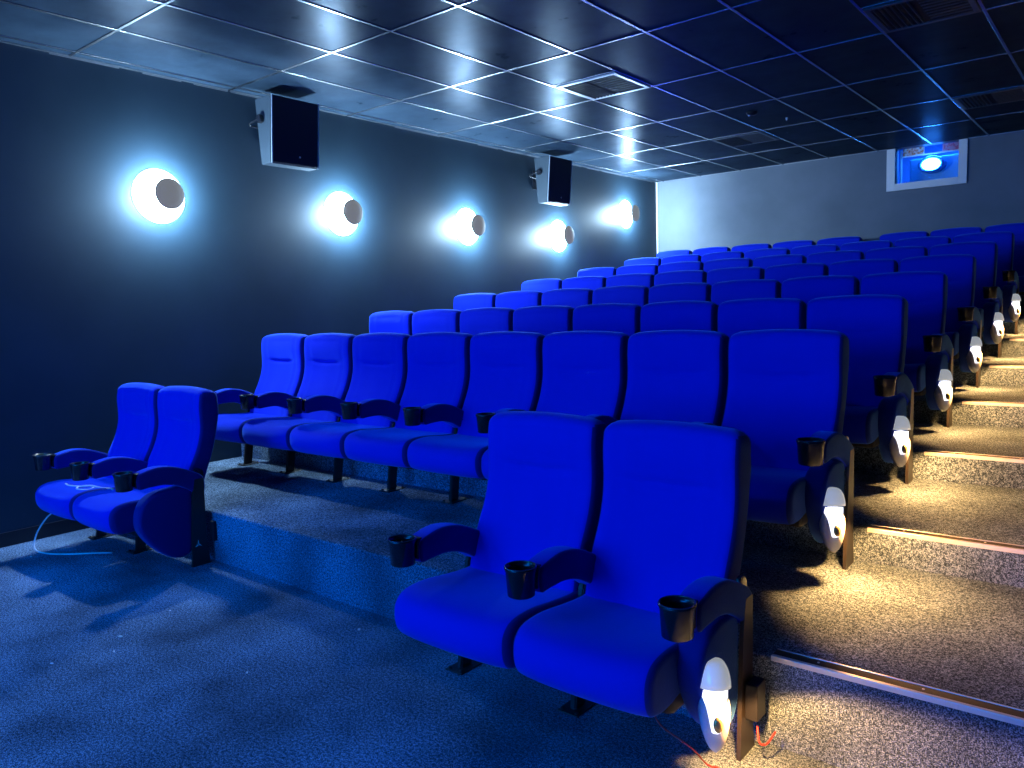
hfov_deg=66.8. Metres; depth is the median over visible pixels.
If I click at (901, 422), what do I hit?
hood
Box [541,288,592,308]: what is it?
chair
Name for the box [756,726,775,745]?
cable
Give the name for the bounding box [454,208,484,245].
wall lamp
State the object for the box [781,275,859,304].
chair
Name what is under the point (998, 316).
hood
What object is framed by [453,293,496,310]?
chair
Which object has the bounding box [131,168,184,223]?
wall lamp
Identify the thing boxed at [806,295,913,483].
chair
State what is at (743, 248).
chair
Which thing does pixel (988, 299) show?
chair
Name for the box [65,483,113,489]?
cable
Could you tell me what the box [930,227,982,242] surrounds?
chair
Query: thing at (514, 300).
chair
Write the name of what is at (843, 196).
wall
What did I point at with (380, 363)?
chair
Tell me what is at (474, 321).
chair
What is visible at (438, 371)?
chair
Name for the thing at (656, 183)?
trim
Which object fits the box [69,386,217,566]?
chair
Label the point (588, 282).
chair
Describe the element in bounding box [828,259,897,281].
chair
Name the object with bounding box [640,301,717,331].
chair
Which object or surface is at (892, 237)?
chair
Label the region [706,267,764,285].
chair
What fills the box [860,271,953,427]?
chair
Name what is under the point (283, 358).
chair
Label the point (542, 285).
chair
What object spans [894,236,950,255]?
chair
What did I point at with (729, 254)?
chair
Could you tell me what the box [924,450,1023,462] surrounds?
stair nosing
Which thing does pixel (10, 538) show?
baseboard
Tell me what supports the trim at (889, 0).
attached to the ceiling
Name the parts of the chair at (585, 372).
seat, armrest, backrest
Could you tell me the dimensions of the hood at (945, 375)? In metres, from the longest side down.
0.100 x 0.088 x 0.073 m
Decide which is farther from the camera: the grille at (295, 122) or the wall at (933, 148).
the wall at (933, 148)
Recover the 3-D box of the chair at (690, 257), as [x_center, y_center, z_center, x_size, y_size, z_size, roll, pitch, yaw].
[1.978,-1.114,9.757,0.599,1.018,0.707,3,7,39]
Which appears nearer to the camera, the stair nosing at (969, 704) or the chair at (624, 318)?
the stair nosing at (969, 704)
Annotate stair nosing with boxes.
[771,648,1023,726]
[867,524,1023,554]
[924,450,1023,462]
[962,400,1023,406]
[989,365,1023,368]
[1009,338,1023,340]
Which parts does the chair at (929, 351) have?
backrest, seat, panel, armrest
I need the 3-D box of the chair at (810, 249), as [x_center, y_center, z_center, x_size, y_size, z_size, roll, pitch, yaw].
[3.271,-1.055,8.713,0.599,1.018,0.707,3,7,39]
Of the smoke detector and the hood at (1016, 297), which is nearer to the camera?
the hood at (1016, 297)
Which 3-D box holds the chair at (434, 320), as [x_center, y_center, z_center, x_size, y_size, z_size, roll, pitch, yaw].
[-0.805,-0.095,6.366,0.599,1.018,0.707,3,7,39]
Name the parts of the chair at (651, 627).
armrest, foot plate, leg, seat, backrest, panel, armrest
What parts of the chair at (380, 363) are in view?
armrest, leg, foot plate, seat, backrest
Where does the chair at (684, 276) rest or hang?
on the floor
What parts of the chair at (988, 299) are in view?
backrest, seat, panel, armrest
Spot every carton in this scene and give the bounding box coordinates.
[903,147,924,155]
[943,142,958,150]
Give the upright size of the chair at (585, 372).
1.018 m
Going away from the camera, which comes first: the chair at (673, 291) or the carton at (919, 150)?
the chair at (673, 291)
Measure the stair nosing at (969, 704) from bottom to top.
0.019 m
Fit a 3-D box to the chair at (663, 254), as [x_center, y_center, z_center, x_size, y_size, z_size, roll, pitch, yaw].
[2.152,-1.393,11.025,0.599,1.018,0.707,3,7,39]
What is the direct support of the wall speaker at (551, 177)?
attached to the wall at (98, 296)
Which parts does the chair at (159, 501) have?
seat, armrest, foot plate, leg, panel, armrest, backrest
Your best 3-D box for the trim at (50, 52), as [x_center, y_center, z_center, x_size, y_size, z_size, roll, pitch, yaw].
[0.326,-2.132,3.062,8.090,0.014,15.950,3,7,39]
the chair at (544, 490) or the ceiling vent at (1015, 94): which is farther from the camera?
the ceiling vent at (1015, 94)
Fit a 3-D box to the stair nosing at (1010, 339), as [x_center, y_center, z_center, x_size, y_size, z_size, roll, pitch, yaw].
[5.610,-0.336,5.858,3.150,0.019,0.066,3,7,39]
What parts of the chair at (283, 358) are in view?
armrest, leg, foot plate, seat, backrest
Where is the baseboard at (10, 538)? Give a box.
[0,519,89,547]
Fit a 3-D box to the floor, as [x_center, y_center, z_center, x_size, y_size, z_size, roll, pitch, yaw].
[0.416,0.604,3.330,8.090,1.341,15.950,3,7,39]
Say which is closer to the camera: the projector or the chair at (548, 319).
the chair at (548, 319)
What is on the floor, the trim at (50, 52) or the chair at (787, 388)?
the chair at (787, 388)
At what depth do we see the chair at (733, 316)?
4.74 m
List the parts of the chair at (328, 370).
armrest, seat, foot plate, leg, backrest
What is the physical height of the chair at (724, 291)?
1.018 m
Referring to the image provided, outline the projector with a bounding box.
[910,154,958,181]
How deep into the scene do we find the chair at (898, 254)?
7.27 m
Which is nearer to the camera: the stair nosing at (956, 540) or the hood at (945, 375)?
the stair nosing at (956, 540)
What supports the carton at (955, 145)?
attached to the wall at (843, 196)
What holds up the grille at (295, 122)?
attached to the wall speaker at (288, 128)
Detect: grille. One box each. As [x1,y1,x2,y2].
[273,95,317,167]
[548,156,571,203]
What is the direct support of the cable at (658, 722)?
attached to the chair at (651, 627)
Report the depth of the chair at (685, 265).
8.67 m
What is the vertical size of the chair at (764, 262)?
1.018 m
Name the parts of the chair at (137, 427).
seat, armrest, leg, foot plate, backrest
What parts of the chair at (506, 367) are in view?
armrest, seat, leg, foot plate, backrest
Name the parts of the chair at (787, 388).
armrest, seat, backrest, panel, armrest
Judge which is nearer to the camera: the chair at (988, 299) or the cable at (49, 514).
the cable at (49, 514)
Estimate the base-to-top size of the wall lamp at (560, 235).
0.410 m
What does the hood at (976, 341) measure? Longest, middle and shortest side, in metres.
0.100 x 0.088 x 0.073 m
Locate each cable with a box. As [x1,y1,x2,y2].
[33,514,112,554]
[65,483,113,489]
[655,716,719,767]
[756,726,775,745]
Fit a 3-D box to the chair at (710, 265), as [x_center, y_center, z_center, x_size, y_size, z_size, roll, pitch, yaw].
[2.144,-0.820,8.214,0.599,1.018,0.707,3,7,39]
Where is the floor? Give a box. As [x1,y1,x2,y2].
[0,314,1023,767]
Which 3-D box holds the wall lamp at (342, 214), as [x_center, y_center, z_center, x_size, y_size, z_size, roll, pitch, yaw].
[-1.506,-1.569,7.126,0.181,0.410,0.410,3,7,39]
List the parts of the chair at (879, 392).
backrest, seat, panel, armrest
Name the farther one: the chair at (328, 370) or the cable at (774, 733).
the chair at (328, 370)
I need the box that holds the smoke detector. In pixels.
[746,111,757,115]
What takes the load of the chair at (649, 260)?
on the floor
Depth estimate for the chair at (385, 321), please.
6.81 m
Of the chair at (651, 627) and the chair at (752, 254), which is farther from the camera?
the chair at (752, 254)
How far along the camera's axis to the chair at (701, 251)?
10.79 m
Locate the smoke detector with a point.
(749, 113)
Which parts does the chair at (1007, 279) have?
backrest, panel, armrest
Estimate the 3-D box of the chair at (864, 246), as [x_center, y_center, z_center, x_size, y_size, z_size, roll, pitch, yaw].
[3.702,-1.035,8.366,0.599,1.018,0.707,3,7,39]
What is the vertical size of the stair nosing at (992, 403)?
0.019 m
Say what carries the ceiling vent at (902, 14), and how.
in the ceiling
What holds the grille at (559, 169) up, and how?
attached to the wall speaker at (551, 177)
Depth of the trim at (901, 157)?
9.67 m
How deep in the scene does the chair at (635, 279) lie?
7.81 m
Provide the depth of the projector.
9.72 m
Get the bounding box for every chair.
[32,383,163,539]
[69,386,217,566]
[215,333,307,465]
[239,333,355,473]
[286,332,410,482]
[340,332,472,492]
[369,311,413,335]
[387,411,606,674]
[403,331,544,503]
[412,309,461,334]
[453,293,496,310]
[460,307,514,335]
[476,331,628,479]
[495,291,542,309]
[504,420,764,761]
[513,305,573,335]
[521,279,562,292]
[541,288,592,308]
[562,276,606,290]
[573,303,641,336]
[577,267,616,277]
[585,330,728,425]
[592,286,648,306]
[606,273,653,288]
[616,264,658,275]
[624,257,661,265]
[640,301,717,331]
[648,283,711,303]
[654,270,706,285]
[656,250,692,258]
[658,261,703,272]
[661,254,700,263]
[691,329,853,569]
[693,247,730,256]
[701,251,743,262]
[703,258,752,272]
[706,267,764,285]
[711,279,780,305]
[717,298,806,337]
[731,243,771,252]
[744,248,789,259]
[753,254,805,269]
[764,263,827,283]
[773,240,815,249]
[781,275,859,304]
[790,244,839,257]
[806,250,863,267]
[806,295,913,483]
[817,236,862,247]
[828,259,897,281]
[840,240,892,258]
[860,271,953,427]
[865,246,927,271]
[879,231,928,246]
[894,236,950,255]
[899,254,981,387]
[929,241,1003,357]
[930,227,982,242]
[953,231,1020,333]
[984,223,1023,294]
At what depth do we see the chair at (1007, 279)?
7.64 m
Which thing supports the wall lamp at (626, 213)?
attached to the wall at (98, 296)
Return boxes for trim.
[0,0,1023,181]
[0,40,1023,182]
[553,0,896,86]
[656,183,657,252]
[900,149,958,182]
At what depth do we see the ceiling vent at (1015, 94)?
7.29 m
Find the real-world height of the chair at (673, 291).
1.018 m
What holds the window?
in the wall at (843, 196)
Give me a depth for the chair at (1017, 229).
8.52 m
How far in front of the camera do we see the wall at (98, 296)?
6.10 m
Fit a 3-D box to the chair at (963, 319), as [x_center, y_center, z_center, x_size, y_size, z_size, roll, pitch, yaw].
[3.213,-0.483,5.942,0.704,1.018,0.707,3,7,39]
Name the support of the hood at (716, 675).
attached to the chair at (651, 627)
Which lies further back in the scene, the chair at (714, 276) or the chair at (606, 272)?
the chair at (606, 272)
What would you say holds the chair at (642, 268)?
on the floor
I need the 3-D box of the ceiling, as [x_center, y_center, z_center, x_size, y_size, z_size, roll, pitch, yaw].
[0.323,-2.197,3.055,8.090,0.120,15.950,3,7,39]
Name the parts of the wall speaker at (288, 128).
edge trim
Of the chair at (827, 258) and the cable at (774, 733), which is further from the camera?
the chair at (827, 258)
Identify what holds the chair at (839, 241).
on the floor
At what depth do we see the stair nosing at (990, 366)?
5.90 m
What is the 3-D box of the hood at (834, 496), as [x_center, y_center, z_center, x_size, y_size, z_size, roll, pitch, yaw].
[1.293,0.453,3.132,0.100,0.073,0.088,-1,-4,7]
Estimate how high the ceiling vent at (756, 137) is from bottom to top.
0.012 m
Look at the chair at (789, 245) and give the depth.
10.07 m
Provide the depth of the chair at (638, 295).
6.61 m
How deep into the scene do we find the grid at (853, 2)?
5.97 m
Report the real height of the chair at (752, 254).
1.018 m
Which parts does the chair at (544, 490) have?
armrest, foot plate, leg, seat, backrest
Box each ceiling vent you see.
[556,72,649,100]
[711,131,779,146]
[863,0,980,33]
[953,86,1023,109]
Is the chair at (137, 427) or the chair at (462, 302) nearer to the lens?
the chair at (137, 427)
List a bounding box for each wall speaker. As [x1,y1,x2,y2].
[249,94,318,170]
[529,155,571,205]
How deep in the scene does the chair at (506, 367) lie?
4.52 m
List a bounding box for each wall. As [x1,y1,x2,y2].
[0,42,656,532]
[657,131,1023,313]
[898,142,958,183]
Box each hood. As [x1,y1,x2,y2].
[700,657,730,690]
[823,487,845,505]
[893,416,910,429]
[938,369,952,380]
[970,336,981,346]
[993,312,1003,320]
[1011,294,1020,301]
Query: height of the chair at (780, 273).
1.018 m
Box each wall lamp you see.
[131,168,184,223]
[324,191,362,235]
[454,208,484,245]
[549,220,573,251]
[618,200,639,228]
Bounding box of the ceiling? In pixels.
[0,0,1023,181]
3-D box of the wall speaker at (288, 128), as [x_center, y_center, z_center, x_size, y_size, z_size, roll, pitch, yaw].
[-1.895,-2.055,6.443,0.397,0.524,0.540,3,7,39]
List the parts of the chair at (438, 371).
armrest, leg, foot plate, seat, backrest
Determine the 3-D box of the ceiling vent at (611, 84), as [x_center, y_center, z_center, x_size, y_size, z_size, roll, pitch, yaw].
[0.763,-2.475,6.481,0.570,0.012,0.570,3,7,39]
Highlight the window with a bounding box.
[886,138,967,191]
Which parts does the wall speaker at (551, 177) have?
edge trim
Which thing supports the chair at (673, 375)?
on the floor
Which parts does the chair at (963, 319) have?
backrest, seat, panel, armrest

